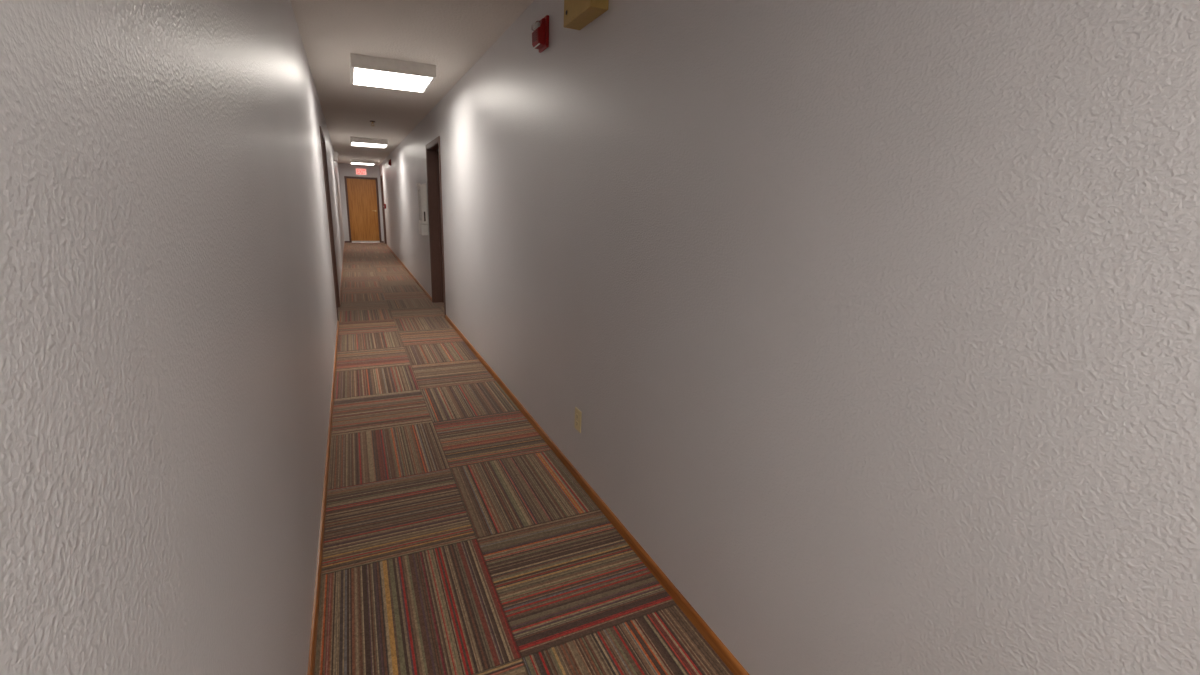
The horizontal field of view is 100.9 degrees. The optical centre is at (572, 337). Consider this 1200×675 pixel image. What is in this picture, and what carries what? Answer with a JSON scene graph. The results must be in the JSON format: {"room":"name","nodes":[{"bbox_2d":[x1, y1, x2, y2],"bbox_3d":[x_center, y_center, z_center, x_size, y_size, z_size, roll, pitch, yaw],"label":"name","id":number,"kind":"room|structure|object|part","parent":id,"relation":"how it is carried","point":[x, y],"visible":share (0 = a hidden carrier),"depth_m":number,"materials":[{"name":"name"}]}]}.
{"room":"apartment building corridor","nodes":[
{"label":"apartment building corridor","id":0,"kind":"room"},
{"bbox_2d":[0,0,343,674],"bbox_3d":[-2.998,-1.490,5.861,0.220,2.440,22.680,-5,16,-23],"label":"wall","id":1,"kind":"structure","parent":0,"point":[168,311],"depth_m":0.57,"materials":[{"name":"beige paint"}]},
{"bbox_2d":[307,321,338,674],"bbox_3d":[-0.521,1.151,0.905,0.012,0.046,10.642,-5,16,-23],"label":"baseboard","id":2,"kind":"structure","parent":1,"relation":"attached to","point":[313,638],"depth_m":1.98,"materials":[{"name":"brown wood"}]},
{"bbox_2d":[320,126,339,320],"bbox_3d":[-2.928,-1.285,5.775,0.210,2.093,1.086,-5,16,-23],"label":"door","id":3,"kind":"structure","parent":1,"relation":"in","point":[323,145],"depth_m":6.10,"materials":[{"name":"brown wood"}]},
{"bbox_2d":[333,151,337,161],"bbox_3d":[-4.928,-3.773,10.305,0.094,0.182,0.300,-5,16,-23],"label":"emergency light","id":4,"kind":"object","parent":1,"relation":"attached to","point":[335,156],"visible":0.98,"depth_m":10.19,"materials":[{"name":"white plastic"}]},
{"bbox_2d":[340,241,344,304],"bbox_3d":[-5.238,-1.772,11.299,0.012,0.046,10.752,-5,16,-23],"label":"baseboard","id":5,"kind":"structure","parent":1,"relation":"attached to","point":[344,241],"depth_m":8.87,"materials":[{"name":"brown wood"}]},
{"bbox_2d":[338,163,383,240],"bbox_3d":[-6.845,-4.331,16.058,1.206,2.440,0.200,-5,16,-23],"label":"wall","id":6,"kind":"structure","parent":0,"point":[344,169],"depth_m":15.80,"materials":[{"name":"beige paint"}]},
{"bbox_2d":[355,168,366,174],"bbox_3d":[-6.714,-5.267,15.709,0.330,0.205,0.056,-5,16,-23],"label":"exit sign","id":7,"kind":"object","parent":6,"relation":"attached to","point":[359,171],"visible":1,"depth_m":15.68,"materials":[{"name":"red plastic"}]},
{"bbox_2d":[344,176,381,242],"bbox_3d":[-6.801,-4.141,16.088,0.978,2.060,0.195,-5,16,-23],"label":"door","id":8,"kind":"structure","parent":6,"relation":"in","point":[362,196],"depth_m":16.05,"materials":[{"name":"brown wood"}]},
{"bbox_2d":[290,0,533,164],"bbox_3d":[-2.305,-2.770,5.815,1.806,0.100,22.680,-5,16,-23],"label":"ceiling","id":9,"kind":"structure","parent":0,"point":[452,36],"depth_m":3.54,"materials":[{"name":"paint"}]},
{"bbox_2d":[350,159,374,164],"bbox_3d":[-6.000,-5.004,14.121,0.630,0.091,0.670,-5,16,-23],"label":"ceiling light","id":10,"kind":"object","parent":9,"relation":"attached to","point":[352,161],"visible":1,"depth_m":13.87,"materials":[{"name":"white plastic"}]},
{"bbox_2d":[350,137,387,147],"bbox_3d":[-3.769,-3.608,9.155,0.630,0.091,0.670,-5,16,-23],"label":"ceiling light","id":11,"kind":"object","parent":9,"relation":"attached to","point":[354,141],"visible":1,"depth_m":8.92,"materials":[{"name":"white plastic"}]},
{"bbox_2d":[352,142,385,147],"bbox_3d":[-3.770,-3.569,9.166,0.582,0.005,0.622,-5,16,-23],"label":"diffuser","id":12,"kind":"object","parent":11,"relation":"attached to","point":[366,144],"depth_m":9.05,"materials":[{"name":"white plastic"}]},
{"bbox_2d":[350,53,435,92],"bbox_3d":[-1.521,-2.203,4.154,0.630,0.091,0.670,-5,16,-23],"label":"ceiling light","id":13,"kind":"object","parent":9,"relation":"attached to","point":[370,71],"visible":1,"depth_m":3.96,"materials":[{"name":"white plastic"}]},
{"bbox_2d":[354,68,431,91],"bbox_3d":[-1.523,-2.163,4.165,0.582,0.005,0.622,-5,16,-23],"label":"diffuser","id":14,"kind":"object","parent":13,"relation":"attached to","point":[388,78],"depth_m":4.09,"materials":[{"name":"white plastic"}]},
{"bbox_2d":[314,242,733,674],"bbox_3d":[-2.386,-0.326,6.466,1.806,0.080,22.680,-5,16,-23],"label":"floor","id":15,"kind":"structure","parent":0,"point":[457,541],"depth_m":2.12,"materials":[{"name":"carpet"}]},
{"bbox_2d":[379,0,1199,674],"bbox_3d":[-1.693,-1.596,6.423,0.220,2.440,22.680,-5,16,-23],"label":"wall","id":16,"kind":"structure","parent":0,"point":[873,325],"depth_m":1.06,"materials":[{"name":"beige paint"}]},
{"bbox_2d":[380,175,386,244],"bbox_3d":[-5.815,-3.971,15.504,0.210,2.093,0.976,-5,16,-23],"label":"door","id":17,"kind":"structure","parent":16,"relation":"in","point":[381,176],"depth_m":15.77,"materials":[{"name":"brown wood"}]},
{"bbox_2d":[387,245,431,300],"bbox_3d":[-3.869,-1.691,11.162,0.012,0.046,9.374,-5,16,-23],"label":"baseboard","id":18,"kind":"structure","parent":16,"relation":"attached to","point":[403,265],"depth_m":9.00,"materials":[{"name":"brown wood"}]},
{"bbox_2d":[416,183,427,234],"bbox_3d":[-2.128,-1.814,6.992,0.095,0.700,0.350,-5,16,-23],"label":"fire extinguisher cabinet","id":19,"kind":"object","parent":16,"relation":"attached to","point":[422,195],"visible":1,"depth_m":6.89,"materials":[{"name":"white metal"}]},
{"bbox_3d":[-2.146,-1.877,6.966,0.016,0.525,0.304,-5,16,-23],"label":"cabinet door","id":20,"kind":"part","parent":19,"relation":"part of","materials":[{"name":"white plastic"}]},
{"bbox_2d":[426,136,445,314],"bbox_3d":[-1.650,-1.389,6.325,0.210,2.093,1.086,-5,16,-23],"label":"door","id":21,"kind":"structure","parent":16,"relation":"in","point":[433,160],"depth_m":6.68,"materials":[{"name":"brown wood"}]},
{"bbox_2d":[531,15,548,52],"bbox_3d":[-0.170,-1.558,2.534,0.065,0.144,0.116,-5,16,-23],"label":"fire alarm horn","id":22,"kind":"object","parent":16,"relation":"attached to","point":[540,34],"visible":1,"depth_m":2.50,"materials":[{"name":"red plastic"}]},
{"bbox_2d":[532,30,536,42],"bbox_3d":[-0.194,-1.538,2.529,0.005,0.044,0.064,-5,16,-23],"label":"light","id":23,"kind":"object","parent":22,"relation":"attached to","point":[534,34],"depth_m":2.53,"materials":[{"name":"clear plastic"}]},
{"bbox_3d":[-0.147,-1.559,2.544,0.016,0.144,0.116,-5,16,-23],"label":"mounting plate","id":24,"kind":"part","parent":22,"relation":"part of","materials":[{"name":"red plastic"}]},
{"bbox_2d":[574,407,581,432],"bbox_3d":[0.027,0.420,2.522,0.010,0.116,0.072,-5,16,-23],"label":"wall outlet","id":25,"kind":"object","parent":16,"relation":"attached to","point":[578,414],"visible":1,"depth_m":2.51,"materials":[{"name":"beige plastic"}]},
{"bbox_2d":[564,0,608,29],"bbox_3d":[0.053,-1.415,2.021,0.083,0.200,0.272,-5,16,-23],"label":"box","id":26,"kind":"object","parent":16,"relation":"attached to","point":[578,14],"visible":1,"depth_m":2.02,"materials":[{"name":"beige"}]},
{"bbox_2d":[445,315,748,674],"bbox_3d":[0.573,1.062,1.376,0.012,0.046,10.642,-5,16,-23],"label":"baseboard","id":27,"kind":"structure","parent":16,"relation":"attached to","point":[722,651],"depth_m":2.06,"materials":[{"name":"brown wood"}]}
]}

